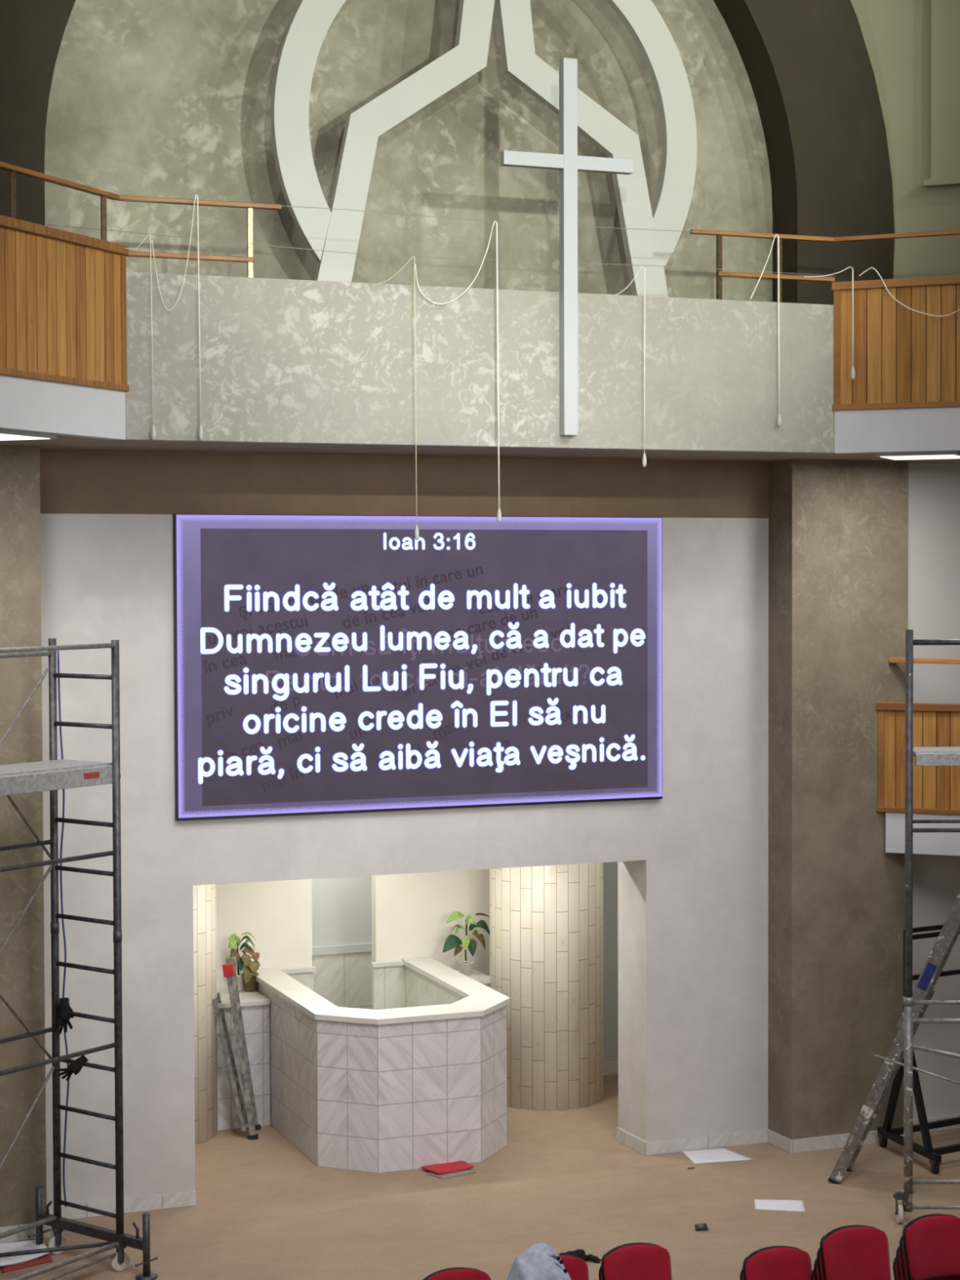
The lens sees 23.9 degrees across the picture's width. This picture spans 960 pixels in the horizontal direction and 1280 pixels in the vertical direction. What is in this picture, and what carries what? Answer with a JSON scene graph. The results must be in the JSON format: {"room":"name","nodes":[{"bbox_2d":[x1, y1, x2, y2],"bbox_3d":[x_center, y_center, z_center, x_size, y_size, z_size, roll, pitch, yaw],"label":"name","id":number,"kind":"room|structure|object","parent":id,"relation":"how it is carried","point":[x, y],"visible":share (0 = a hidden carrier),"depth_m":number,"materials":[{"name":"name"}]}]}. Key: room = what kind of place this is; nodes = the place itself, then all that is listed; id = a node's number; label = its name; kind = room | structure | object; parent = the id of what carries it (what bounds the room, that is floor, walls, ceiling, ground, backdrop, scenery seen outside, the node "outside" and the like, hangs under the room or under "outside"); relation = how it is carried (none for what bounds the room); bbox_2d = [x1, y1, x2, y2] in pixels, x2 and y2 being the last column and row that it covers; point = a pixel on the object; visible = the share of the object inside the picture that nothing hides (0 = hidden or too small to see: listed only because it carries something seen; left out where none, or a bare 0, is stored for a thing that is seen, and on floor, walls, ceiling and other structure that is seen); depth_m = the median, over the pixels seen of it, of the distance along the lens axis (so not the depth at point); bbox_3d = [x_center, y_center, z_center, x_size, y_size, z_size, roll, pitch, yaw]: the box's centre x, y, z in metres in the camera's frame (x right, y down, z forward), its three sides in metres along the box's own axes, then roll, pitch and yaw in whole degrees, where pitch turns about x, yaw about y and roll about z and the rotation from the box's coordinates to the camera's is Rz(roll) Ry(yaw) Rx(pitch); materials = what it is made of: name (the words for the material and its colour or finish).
{"room":"church","nodes":[
{"label":"church","id":0,"kind":"room"},
{"bbox_2d":[0,444,46,1226],"bbox_3d":[-4.237,1.524,16.934,1.815,5.930,0.710,-1,2,-22],"label":"wall","id":1,"kind":"structure","parent":0,"point":[22,973],"depth_m":16.88,"materials":[{"name":"brown paint"}]},
{"bbox_2d":[311,875,371,946],"bbox_3d":[-1.594,2.207,22.691,3.000,1.700,0.150,-1,2,-22],"label":"wall","id":2,"kind":"structure","parent":0,"point":[341,907],"depth_m":22.71,"materials":[{"name":"paint"}]},
{"bbox_2d":[311,942,372,955],"bbox_3d":[-1.584,3.097,22.701,3.000,0.080,0.185,-1,2,-22],"label":"trim","id":3,"kind":"structure","parent":2,"relation":"attached to","point":[357,948],"depth_m":22.69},
{"bbox_2d":[312,951,372,1008],"bbox_3d":[-1.585,3.722,22.727,3.000,1.170,0.170,-1,2,-22],"label":"tiles","id":4,"kind":"structure","parent":2,"relation":"attached to","point":[343,980],"depth_m":22.73,"materials":[{"name":"tile"}]},
{"bbox_2d":[216,868,489,1008],"bbox_3d":[-1.764,2.874,21.331,5.650,2.950,0.120,-1,2,-22],"label":"wall","id":5,"kind":"structure","parent":0,"point":[411,913],"depth_m":21.61,"materials":[{"name":"paint"}]},
{"bbox_2d":[40,0,772,1206],"bbox_3d":[-0.437,-1.379,18.745,8.900,11.600,0.560,-1,2,-22],"label":"wall","id":6,"kind":"structure","parent":0,"point":[692,860],"depth_m":18.32,"materials":[{"name":"paint"}]},
{"bbox_2d":[0,1191,195,1241],"bbox_3d":[-3.587,4.426,17.107,3.067,0.115,0.432,-1,2,-22],"label":"baseboard","id":7,"kind":"structure","parent":6,"relation":"attached to","point":[181,1199],"depth_m":17.65,"materials":[{"name":"stone"}]},
{"bbox_2d":[173,514,662,821],"bbox_3d":[-0.419,0.185,18.459,4.218,2.390,0.066,-1,2,-22],"label":"projection screen","id":8,"kind":"object","parent":6,"relation":"attached to","point":[323,664],"visible":1,"depth_m":18.38,"materials":[{"name":"fabric"}]},
{"bbox_2d":[205,706,232,728],"bbox_3d":[-2.046,0.607,17.785,0.219,0.169,0.001,-1,2,-22],"label":"print","id":9,"kind":"object","parent":8,"relation":"attached to","point":[215,717],"depth_m":17.79,"materials":[{"name":"black"}]},
{"bbox_2d":[202,655,247,673],"bbox_3d":[-2.003,0.193,17.791,0.365,0.133,0.001,-1,2,-22],"label":"print","id":10,"kind":"object","parent":8,"relation":"attached to","point":[211,664],"depth_m":17.79,"materials":[{"name":"black"}]},
{"bbox_2d":[223,742,263,763],"bbox_3d":[-1.863,0.888,17.867,0.363,0.161,0.001,-1,2,-22],"label":"print","id":11,"kind":"object","parent":8,"relation":"attached to","point":[233,752],"depth_m":17.87,"materials":[{"name":"black"}]},
{"bbox_2d":[208,613,307,644],"bbox_3d":[-1.748,-0.085,17.886,0.817,0.232,0.001,-1,2,-22],"label":"print","id":12,"kind":"object","parent":8,"relation":"attached to","point":[223,628],"depth_m":17.88,"materials":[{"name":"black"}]},
{"bbox_2d":[261,768,303,791],"bbox_3d":[-1.567,1.109,17.993,0.352,0.185,0.001,-1,2,-22],"label":"print","id":13,"kind":"object","parent":8,"relation":"attached to","point":[273,780],"depth_m":17.99,"materials":[{"name":"black"}]},
{"bbox_2d":[270,697,300,713],"bbox_3d":[-1.542,0.517,17.986,0.249,0.126,0.001,-1,2,-22],"label":"print","id":14,"kind":"object","parent":8,"relation":"attached to","point":[277,704],"depth_m":17.99,"materials":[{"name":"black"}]},
{"bbox_2d":[277,731,302,747],"bbox_3d":[-1.509,0.779,18.007,0.210,0.154,0.001,-1,2,-22],"label":"print","id":15,"kind":"object","parent":8,"relation":"attached to","point":[285,739],"depth_m":18.01,"materials":[{"name":"black"}]},
{"bbox_2d":[274,640,332,661],"bbox_3d":[-1.385,0.063,18.036,0.523,0.199,0.001,-1,2,-22],"label":"print","id":16,"kind":"object","parent":8,"relation":"attached to","point":[284,650],"depth_m":18.03,"materials":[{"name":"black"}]},
{"bbox_2d":[239,585,368,621],"bbox_3d":[-1.390,-0.295,18.024,1.088,0.279,0.001,-1,2,-22],"label":"print","id":17,"kind":"object","parent":8,"relation":"attached to","point":[256,602],"depth_m":18.02,"materials":[{"name":"black"}]},
{"bbox_2d":[334,675,379,697],"bbox_3d":[-0.991,0.374,18.204,0.392,0.185,0.001,-1,2,-22],"label":"print","id":18,"kind":"object","parent":8,"relation":"attached to","point":[345,686],"depth_m":18.21,"materials":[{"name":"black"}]},
{"bbox_2d":[349,719,382,739],"bbox_3d":[-0.915,0.715,18.244,0.292,0.163,0.001,-1,2,-22],"label":"print","id":19,"kind":"object","parent":8,"relation":"attached to","point":[359,729],"depth_m":18.24,"materials":[{"name":"black"}]},
{"bbox_2d":[342,598,430,628],"bbox_3d":[-0.750,-0.215,18.284,0.746,0.232,0.001,-1,2,-22],"label":"print","id":20,"kind":"object","parent":8,"relation":"attached to","point":[357,613],"depth_m":18.28,"materials":[{"name":"black"}]},
{"bbox_2d":[383,744,422,766],"bbox_3d":[-0.627,0.952,18.368,0.351,0.207,0.001,-1,2,-22],"label":"print","id":21,"kind":"object","parent":8,"relation":"attached to","point":[394,755],"depth_m":18.37,"materials":[{"name":"white"}]},
{"bbox_2d":[363,566,483,597],"bbox_3d":[-0.456,-0.468,18.395,1.044,0.254,0.001,-1,2,-22],"label":"print","id":22,"kind":"object","parent":8,"relation":"on","point":[378,581],"depth_m":18.39,"materials":[{"name":"black"}]},
{"bbox_2d":[404,666,460,697],"bbox_3d":[-0.395,0.337,18.443,0.528,0.244,0.001,-1,2,-22],"label":"print","id":23,"kind":"object","parent":8,"relation":"attached to","point":[419,681],"depth_m":18.44,"materials":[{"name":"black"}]},
{"bbox_2d":[432,717,462,740],"bbox_3d":[-0.246,0.725,18.515,0.299,0.179,0.001,-1,2,-22],"label":"print","id":24,"kind":"object","parent":8,"relation":"attached to","point":[443,728],"depth_m":18.51,"materials":[{"name":"black"}]},
{"bbox_2d":[447,609,537,639],"bbox_3d":[0.101,-0.126,18.630,0.812,0.244,0.001,-1,2,-22],"label":"print","id":25,"kind":"object","parent":8,"relation":"on","point":[461,624],"depth_m":18.63,"materials":[{"name":"black"}]},
{"bbox_2d":[474,740,511,761],"bbox_3d":[0.085,0.933,18.654,0.381,0.206,0.001,-1,2,-22],"label":"print","id":26,"kind":"object","parent":8,"relation":"attached to","point":[484,750],"depth_m":18.66,"materials":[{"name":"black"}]},
{"bbox_2d":[465,638,533,669],"bbox_3d":[0.189,0.112,18.672,0.661,0.252,0.001,-1,2,-22],"label":"print","id":27,"kind":"object","parent":8,"relation":"attached to","point":[480,653],"depth_m":18.66,"materials":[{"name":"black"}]},
{"bbox_2d":[479,586,566,613],"bbox_3d":[0.377,-0.333,18.735,0.830,0.228,0.001,-1,2,-22],"label":"print","id":28,"kind":"object","parent":8,"relation":"attached to","point":[492,600],"depth_m":18.72,"materials":[{"name":"black"}]},
{"bbox_2d":[512,666,542,687],"bbox_3d":[0.396,0.310,18.762,0.319,0.176,0.001,-1,2,-22],"label":"print","id":29,"kind":"object","parent":8,"relation":"attached to","point":[522,677],"depth_m":18.76,"materials":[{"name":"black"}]},
{"bbox_2d":[550,623,568,638],"bbox_3d":[0.669,-0.072,18.860,0.188,0.131,0.001,-1,2,-22],"label":"print","id":30,"kind":"object","parent":8,"relation":"attached to","point":[557,630],"depth_m":18.86,"materials":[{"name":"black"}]},
{"bbox_2d":[560,708,582,723],"bbox_3d":[0.763,0.615,18.918,0.246,0.150,0.001,-1,2,-22],"label":"print","id":31,"kind":"object","parent":8,"relation":"attached to","point":[567,715],"depth_m":18.92,"materials":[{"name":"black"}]},
{"bbox_2d":[0,0,894,304],"bbox_3d":[-0.353,-4.349,18.181,8.294,5.430,0.430,-1,2,-22],"label":"arch","id":32,"kind":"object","parent":6,"relation":"attached to","point":[807,64],"depth_m":19.25,"materials":[{"name":"paint"}]},
{"bbox_2d":[271,0,697,297],"bbox_3d":[0.091,-4.228,17.999,3.615,3.218,0.093,-1,2,-22],"label":"emblem","id":33,"kind":"object","parent":6,"relation":"attached to","point":[322,228],"visible":0.96,"depth_m":17.90,"materials":[{"name":"white paint"}]},
{"bbox_2d":[616,1115,959,1155],"bbox_3d":[4.809,4.286,20.791,7.402,0.115,0.992,-1,2,-22],"label":"baseboard","id":34,"kind":"structure","parent":6,"relation":"attached to","point":[757,1136],"depth_m":19.55,"materials":[{"name":"stone"}]},
{"bbox_2d":[120,271,834,453],"bbox_3d":[0.138,-2.053,17.177,5.770,1.185,0.160,-1,2,-22],"label":"wall","id":35,"kind":"structure","parent":0,"point":[283,361],"depth_m":16.97,"materials":[{"name":"paint"}]},
{"bbox_2d":[0,214,128,439],"bbox_3d":[-3.383,-2.037,14.086,0.148,1.364,4.291,1,2,23],"label":"balcony","id":36,"kind":"object","parent":35,"relation":"attached to","point":[64,365],"visible":1,"depth_m":15.28,"materials":[{"name":"brown wood"}]},
{"bbox_2d":[0,161,281,277],"bbox_3d":[-3.105,-2.818,14.576,0.742,0.564,5.062,1,2,33],"label":"railing","id":37,"kind":"object","parent":35,"relation":"on","point":[12,169],"visible":0.94,"depth_m":16.10,"materials":[{"name":"brown wood"}]},
{"bbox_2d":[48,224,831,275],"bbox_3d":[-0.086,-2.886,16.939,6.290,0.095,0.005,-1,2,-22],"label":"wire","id":38,"kind":"object","parent":37,"relation":"attached to","point":[48,224],"visible":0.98,"depth_m":16.79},
{"bbox_2d":[124,234,155,439],"bbox_3d":[-2.414,-2.139,16.009,0.248,1.453,0.032,-1,2,-22],"label":"hanging cable","id":39,"kind":"object","parent":38,"relation":"hanging from","point":[153,431],"visible":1,"depth_m":16.04,"materials":[{"name":"white paint"}]},
{"bbox_2d":[372,256,418,540],"bbox_3d":[-0.624,-1.787,16.741,0.360,2.096,0.032,-1,2,-22],"label":"cable","id":40,"kind":"object","parent":38,"relation":"hanging from","point":[416,530],"visible":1,"depth_m":16.80,"materials":[{"name":"white paint"}]},
{"bbox_2d":[613,266,646,466],"bbox_3d":[1.157,-2.104,17.450,0.272,1.541,0.032,-1,2,-22],"label":"cable","id":41,"kind":"object","parent":38,"relation":"hanging from","point":[644,458],"visible":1,"depth_m":17.49,"materials":[{"name":"white paint"}]},
{"bbox_2d":[116,200,796,236],"bbox_3d":[-0.015,-3.146,16.960,5.506,0.034,0.005,-1,2,-22],"label":"wire","id":42,"kind":"object","parent":37,"relation":"attached to","point":[117,200],"visible":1,"depth_m":16.83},
{"bbox_2d":[151,194,203,439],"bbox_3d":[-2.150,-2.297,16.111,0.365,1.746,0.032,-1,2,-22],"label":"cable","id":43,"kind":"object","parent":42,"relation":"hanging from","point":[200,431],"visible":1,"depth_m":16.15,"materials":[{"name":"white paint"}]},
{"bbox_2d":[414,221,501,522],"bbox_3d":[-0.162,-2.010,16.921,0.687,2.258,0.032,-1,2,-22],"label":"cable","id":44,"kind":"object","parent":42,"relation":"hanging from","point":[499,513],"visible":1,"depth_m":17.02,"materials":[{"name":"white paint"}]},
{"bbox_2d":[750,234,781,426],"bbox_3d":[2.252,-2.443,17.882,0.280,1.518,0.032,-1,2,-22],"label":"cable","id":45,"kind":"object","parent":42,"relation":"hanging from","point":[779,418],"visible":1,"depth_m":17.92,"materials":[{"name":"white paint"}]},
{"bbox_2d":[499,57,633,435],"bbox_3d":[0.664,-2.979,17.227,1.074,2.843,0.088,-1,2,-22],"label":"cross","id":46,"kind":"object","parent":35,"relation":"attached to","point":[567,162],"visible":1,"depth_m":17.19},
{"bbox_2d":[689,228,959,302],"bbox_3d":[4.221,-2.933,17.545,5.125,0.566,0.778,0,2,13],"label":"railing","id":47,"kind":"object","parent":35,"relation":"on","point":[720,273],"visible":1,"depth_m":17.97,"materials":[{"name":"brown wood"}]},
{"bbox_2d":[804,266,854,379],"bbox_3d":[2.761,-2.511,17.921,0.462,0.893,0.032,-1,2,-22],"label":"hanging cable","id":48,"kind":"object","parent":47,"relation":"hanging from","point":[852,371],"visible":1,"depth_m":18.00,"materials":[{"name":"white paint"}]},
{"bbox_2d":[831,275,959,453],"bbox_3d":[4.817,-2.164,17.389,4.291,1.364,0.148,1,2,23],"label":"balcony","id":49,"kind":"object","parent":35,"relation":"attached to","point":[903,395],"visible":1,"depth_m":17.98,"materials":[{"name":"brown wood"}]},
{"bbox_2d":[0,1074,959,1279],"bbox_3d":[1.792,4.671,12.775,21.000,0.150,25.500,-1,2,-22],"label":"floor","id":50,"kind":"structure","parent":0,"point":[563,1180],"depth_m":17.79,"materials":[{"name":"carpet"}]},
{"bbox_2d":[0,1253,53,1273],"bbox_3d":[-3.295,4.496,16.443,0.376,0.012,0.507,-1,2,-16],"label":"magazine","id":51,"kind":"object","parent":50,"relation":"on","point":[47,1258],"visible":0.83,"depth_m":16.33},
{"bbox_2d":[0,1239,49,1266],"bbox_3d":[-3.381,4.467,16.559,0.450,0.036,0.628,-1,2,-22],"label":"paper stack","id":52,"kind":"object","parent":51,"relation":"on","point":[5,1246],"visible":0.76,"depth_m":16.60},
{"bbox_2d":[0,638,158,1279],"bbox_3d":[-3.429,2.349,15.412,1.291,6.611,2.496,1,2,34],"label":"scaffold tower","id":53,"kind":"object","parent":50,"relation":"on","point":[120,1260],"visible":1,"depth_m":16.19,"materials":[{"name":"metal"}]},
{"bbox_2d":[0,759,120,795],"bbox_3d":[-3.436,0.971,15.378,0.585,0.145,2.381,1,2,34],"label":"platform","id":54,"kind":"object","parent":53,"relation":"attached to","point":[60,774],"visible":1,"depth_m":15.70,"materials":[{"name":"grey metal"}]},
{"bbox_2d":[57,650,69,1207],"bbox_3d":[-3.032,2.113,16.525,0.084,4.071,0.012,1,2,38],"label":"cable","id":55,"kind":"object","parent":53,"relation":"attached to","point":[58,655],"visible":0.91,"depth_m":16.52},
{"bbox_2d":[53,997,74,1034],"bbox_3d":[-3.017,2.735,16.485,0.166,0.264,0.092,-2,2,-39],"label":"glove","id":56,"kind":"object","parent":53,"relation":"hanging from","point":[64,1007],"visible":1,"depth_m":16.45,"materials":[{"name":"black fabric"}]},
{"bbox_2d":[57,1055,88,1080],"bbox_3d":[-2.938,3.090,16.360,0.224,0.192,0.096,-1,2,-21],"label":"glove","id":57,"kind":"object","parent":53,"relation":"hanging from","point":[75,1067],"visible":0.98,"depth_m":16.34,"materials":[{"name":"black fabric"}]},
{"bbox_2d":[192,884,217,1144],"bbox_3d":[-2.886,2.915,20.092,1.100,2.950,1.089,-1,2,-22],"label":"column","id":58,"kind":"structure","parent":50,"relation":"on","point":[205,977],"depth_m":19.84,"materials":[{"name":"tile"}]},
{"bbox_2d":[213,956,261,1139],"bbox_3d":[-2.158,3.616,20.117,0.398,1.556,0.425,0,2,-2],"label":"ladder","id":59,"kind":"object","parent":50,"relation":"on","point":[228,969],"visible":1,"depth_m":19.97,"materials":[{"name":"metal"}]},
{"bbox_2d":[217,986,270,1130],"bbox_3d":[-2.262,3.799,20.670,0.505,1.145,0.778,-1,2,-22],"label":"pedestal","id":60,"kind":"object","parent":50,"relation":"on","point":[255,1006],"visible":0.35,"depth_m":20.36,"materials":[{"name":"tile"}]},
{"bbox_2d":[228,933,244,991],"bbox_3d":[-2.229,2.957,20.805,0.123,0.528,0.174,1,2,28],"label":"potted plant","id":61,"kind":"object","parent":60,"relation":"on","point":[234,940],"visible":0.78,"depth_m":20.78,"materials":[{"name":"green plant"}]},
{"bbox_2d":[238,931,261,991],"bbox_3d":[-2.123,2.946,20.791,0.214,0.549,0.170,-1,2,-22],"label":"potted plant","id":62,"kind":"object","parent":60,"relation":"on","point":[250,983],"visible":1,"depth_m":20.75,"materials":[{"name":"green plant"}]},
{"bbox_2d":[253,956,510,1173],"bbox_3d":[-0.859,3.736,20.200,1.871,1.290,2.693,-1,2,-22],"label":"pool","id":63,"kind":"object","parent":50,"relation":"on","point":[417,1078],"visible":0.93,"depth_m":19.05,"materials":[{"name":"tile"}]},
{"bbox_2d":[426,1168,475,1178],"bbox_3d":[-0.232,4.415,18.786,0.362,0.012,0.196,-1,2,-33],"label":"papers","id":64,"kind":"object","parent":50,"relation":"on","point":[445,1175],"visible":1,"depth_m":18.73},
{"bbox_2d":[420,1160,473,1173],"bbox_3d":[-0.266,4.392,18.927,0.409,0.024,0.310,-1,2,-35],"label":"folder","id":65,"kind":"object","parent":64,"relation":"on","point":[448,1167],"visible":1,"depth_m":18.88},
{"bbox_2d":[422,1266,490,1279],"bbox_3d":[-0.070,4.166,13.263,0.524,0.848,0.539,-1,2,-22],"label":"chair","id":66,"kind":"object","parent":50,"relation":"on","point":[456,1273],"visible":1,"depth_m":13.47,"materials":[{"name":"red fabric"}]},
{"bbox_2d":[454,968,490,987],"bbox_3d":[-0.192,3.763,21.612,0.490,1.145,0.578,-1,2,-22],"label":"marble ledge","id":67,"kind":"object","parent":50,"relation":"on","point":[478,976],"visible":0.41,"depth_m":21.46,"materials":[{"name":"stone"}]},
{"bbox_2d":[442,911,489,974],"bbox_3d":[-0.118,2.884,21.627,0.541,0.609,0.183,-1,2,-22],"label":"potted plant","id":68,"kind":"object","parent":67,"relation":"on","point":[452,941],"visible":1,"depth_m":21.61,"materials":[{"name":"green plant"}]},
{"bbox_2d":[489,862,603,1110],"bbox_3d":[0.631,2.862,21.477,1.080,2.950,1.069,-1,2,-22],"label":"column","id":69,"kind":"structure","parent":50,"relation":"on","point":[546,922],"depth_m":21.01,"materials":[{"name":"tile"}]},
{"bbox_2d":[558,1253,588,1279],"bbox_3d":[0.518,4.156,13.524,0.524,0.848,0.539,-1,2,-22],"label":"chair","id":70,"kind":"object","parent":50,"relation":"on","point":[577,1268],"visible":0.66,"depth_m":13.74,"materials":[{"name":"red fabric"}]},
{"bbox_2d":[506,1242,571,1279],"bbox_3d":[0.354,4.004,13.601,0.366,0.722,0.386,-1,2,-22],"label":"jacket","id":71,"kind":"object","parent":70,"relation":"on","point":[540,1261],"visible":1,"depth_m":13.59,"materials":[{"name":"grey fabric"}]},
{"bbox_2d":[560,1248,601,1263],"bbox_3d":[0.728,4.460,16.405,0.298,0.104,0.188,-1,2,-13],"label":"glove","id":72,"kind":"object","parent":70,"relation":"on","point":[580,1253],"visible":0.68,"depth_m":16.36,"materials":[{"name":"black fabric"}]},
{"bbox_2d":[598,1266,602,1279],"bbox_3d":[1.002,4.154,13.530,0.524,0.848,0.539,-1,2,-22],"label":"chair","id":73,"kind":"object","parent":50,"relation":"on","point":[600,1274],"visible":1,"depth_m":13.64,"materials":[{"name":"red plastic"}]},
{"bbox_2d":[600,1242,671,1279],"bbox_3d":[1.016,4.080,13.494,0.524,0.848,0.539,-1,2,-22],"label":"chair","id":74,"kind":"object","parent":73,"relation":"on","point":[633,1260],"visible":1,"depth_m":13.67,"materials":[{"name":"red fabric"}]},
{"bbox_2d":[681,1147,752,1164],"bbox_3d":[2.007,4.394,19.331,0.521,0.008,0.413,-1,2,-14],"label":"paper sheet","id":75,"kind":"object","parent":50,"relation":"on","point":[722,1154],"visible":1,"depth_m":19.29,"materials":[{"name":"paper"}]},
{"bbox_2d":[739,1268,744,1279],"bbox_3d":[1.844,4.154,13.456,0.524,0.848,0.539,-1,2,-22],"label":"chair","id":76,"kind":"object","parent":50,"relation":"on","point":[741,1276],"visible":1,"depth_m":13.57,"materials":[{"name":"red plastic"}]},
{"bbox_2d":[742,1245,812,1279],"bbox_3d":[1.857,4.080,13.420,0.524,0.848,0.539,-1,2,-22],"label":"chair","id":77,"kind":"object","parent":76,"relation":"on","point":[773,1262],"visible":1,"depth_m":13.60,"materials":[{"name":"red fabric"}]},
{"bbox_2d":[754,1199,805,1212],"bbox_3d":[2.351,4.439,17.804,0.388,0.006,0.315,0,2,5],"label":"paper sheet","id":78,"kind":"object","parent":50,"relation":"on","point":[760,1204],"visible":1,"depth_m":17.80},
{"bbox_2d":[810,1269,814,1279],"bbox_3d":[2.264,4.153,13.435,0.524,0.848,0.539,-1,2,-22],"label":"chair","id":79,"kind":"object","parent":50,"relation":"on","point":[812,1275],"visible":0.11,"depth_m":13.55,"materials":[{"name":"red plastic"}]},
{"bbox_2d":[816,1248,823,1279],"bbox_3d":[2.291,4.005,13.364,0.524,0.848,0.539,-1,2,-22],"label":"chair","id":80,"kind":"object","parent":79,"relation":"on","point":[819,1255],"visible":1,"depth_m":13.45,"materials":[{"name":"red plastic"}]},
{"bbox_2d":[819,1225,891,1279],"bbox_3d":[2.304,3.931,13.328,0.524,0.848,0.539,-1,2,-22],"label":"chair","id":81,"kind":"object","parent":80,"relation":"on","point":[847,1252],"visible":1,"depth_m":13.49,"materials":[{"name":"red fabric"}]},
{"bbox_2d":[827,890,959,1184],"bbox_3d":[3.570,2.911,18.370,1.423,3.060,0.454,0,2,21],"label":"ladder","id":82,"kind":"object","parent":50,"relation":"on","point":[949,932],"visible":0.91,"depth_m":18.28,"materials":[{"name":"metal"}]},
{"bbox_2d":[893,1257,898,1279],"bbox_3d":[2.797,4.144,13.664,0.524,0.848,0.539,-1,2,-22],"label":"chair","id":83,"kind":"object","parent":50,"relation":"on","point":[895,1264],"visible":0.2,"depth_m":13.75,"materials":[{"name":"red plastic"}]},
{"bbox_2d":[899,1235,959,1279],"bbox_3d":[2.823,3.996,13.593,0.524,0.848,0.539,-1,2,-22],"label":"chair","id":84,"kind":"object","parent":83,"relation":"on","point":[905,1276],"visible":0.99,"depth_m":13.68,"materials":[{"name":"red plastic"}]},
{"bbox_2d":[902,1213,959,1279],"bbox_3d":[2.837,3.922,13.557,0.524,0.848,0.539,-1,2,-22],"label":"chair","id":85,"kind":"object","parent":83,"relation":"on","point":[931,1242],"visible":1,"depth_m":13.70,"materials":[{"name":"red fabric"}]},
{"bbox_2d":[873,629,959,1223],"bbox_3d":[4.172,2.172,17.645,2.320,4.534,0.954,-2,2,-41],"label":"scaffold tower","id":86,"kind":"object","parent":50,"relation":"on","point":[908,1001],"visible":1,"depth_m":17.22,"materials":[{"name":"metal"}]},
{"bbox_2d":[904,746,959,766],"bbox_3d":[3.775,0.895,17.399,0.950,0.111,0.500,0,2,0],"label":"platform","id":87,"kind":"object","parent":86,"relation":"in","point":[924,756],"visible":0.99,"depth_m":17.15,"materials":[{"name":"grey metal"}]},
{"bbox_2d":[877,924,959,1173],"bbox_3d":[4.343,3.402,19.590,2.000,1.958,1.008,-1,2,-32],"label":"frame","id":88,"kind":"object","parent":50,"relation":"on","point":[885,1132],"visible":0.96,"depth_m":19.21,"materials":[{"name":"black metal"}]},
{"bbox_2d":[0,435,959,463],"bbox_3d":[0.638,-1.499,15.956,19.770,0.140,5.450,-1,2,-22],"label":"beam","id":89,"kind":"structure","parent":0,"point":[61,442],"depth_m":17.78,"materials":[{"name":"metal"}]},
{"bbox_2d":[0,429,56,440],"bbox_3d":[-3.309,-1.374,15.179,0.600,0.035,0.780,1,2,23],"label":"recessed light","id":90,"kind":"object","parent":89,"relation":"in","point":[5,434],"visible":1,"depth_m":15.18,"materials":[{"name":"white paint"}]},
{"bbox_2d":[0,433,50,440],"bbox_3d":[-3.309,-1.359,15.180,0.540,0.005,0.720,1,2,23],"label":"diffuser","id":91,"kind":"object","parent":90,"relation":"attached to","point":[3,437],"depth_m":15.25,"materials":[{"name":"white"}]},
{"bbox_2d":[875,450,959,460],"bbox_3d":[3.592,-1.493,18.360,0.650,0.035,0.600,1,2,23],"label":"recessed light","id":92,"kind":"object","parent":89,"relation":"in","point":[922,455],"visible":1,"depth_m":18.16,"materials":[{"name":"white paint"}]},
{"bbox_2d":[880,454,959,460],"bbox_3d":[3.593,-1.478,18.360,0.590,0.005,0.540,1,2,23],"label":"diffuser","id":93,"kind":"object","parent":92,"relation":"attached to","point":[895,457],"depth_m":18.20,"materials":[{"name":"white"}]},
{"bbox_2d":[603,861,617,1062],"bbox_3d":[1.399,2.826,22.578,1.150,2.950,0.170,-1,2,-22],"label":"wall","id":94,"kind":"structure","parent":0,"point":[610,868],"depth_m":22.45,"materials":[{"name":"paint"}]},
{"bbox_2d":[603,1061,617,1075],"bbox_3d":[1.439,4.243,22.533,1.150,0.120,0.020,-1,2,-22],"label":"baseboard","id":95,"kind":"structure","parent":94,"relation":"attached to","point":[609,1068],"depth_m":22.47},
{"bbox_2d":[768,458,908,1139],"bbox_3d":[3.060,1.411,19.874,1.150,5.930,0.710,-1,2,-22],"label":"pillar","id":96,"kind":"structure","parent":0,"point":[838,529],"depth_m":19.52,"materials":[{"name":"brown paint"}]},
{"bbox_2d":[850,0,959,279],"bbox_3d":[5.029,-4.444,19.091,4.700,5.530,0.300,1,2,23],"label":"wall","id":97,"kind":"structure","parent":0,"point":[896,33],"depth_m":19.50,"materials":[{"name":"paint"}]},
{"bbox_2d":[923,0,959,187],"bbox_3d":[4.628,-5.440,19.029,1.789,3.133,0.110,1,2,23],"label":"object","id":98,"kind":"structure","parent":97,"relation":"in","point":[945,14],"depth_m":19.33,"materials":[{"name":"paint"}]},
{"bbox_2d":[907,462,959,1119],"bbox_3d":[5.899,1.364,21.121,5.050,5.930,0.520,-1,2,-22],"label":"wall","id":99,"kind":"structure","parent":0,"point":[934,488],"depth_m":20.08,"materials":[{"name":"paint"}]},
{"bbox_2d":[875,702,959,855],"bbox_3d":[5.156,1.204,18.964,3.701,1.299,0.148,1,2,23],"label":"balcony","id":100,"kind":"object","parent":99,"relation":"attached to","point":[935,788],"visible":0.89,"depth_m":19.49,"materials":[{"name":"brown wood"}]},
{"bbox_2d":[888,657,959,663],"bbox_3d":[5.120,0.379,18.996,3.400,0.422,0.078,1,2,23],"label":"handrail","id":101,"kind":"object","parent":100,"relation":"on","point":[916,660],"visible":1,"depth_m":19.49,"materials":[{"name":"brown wood"}]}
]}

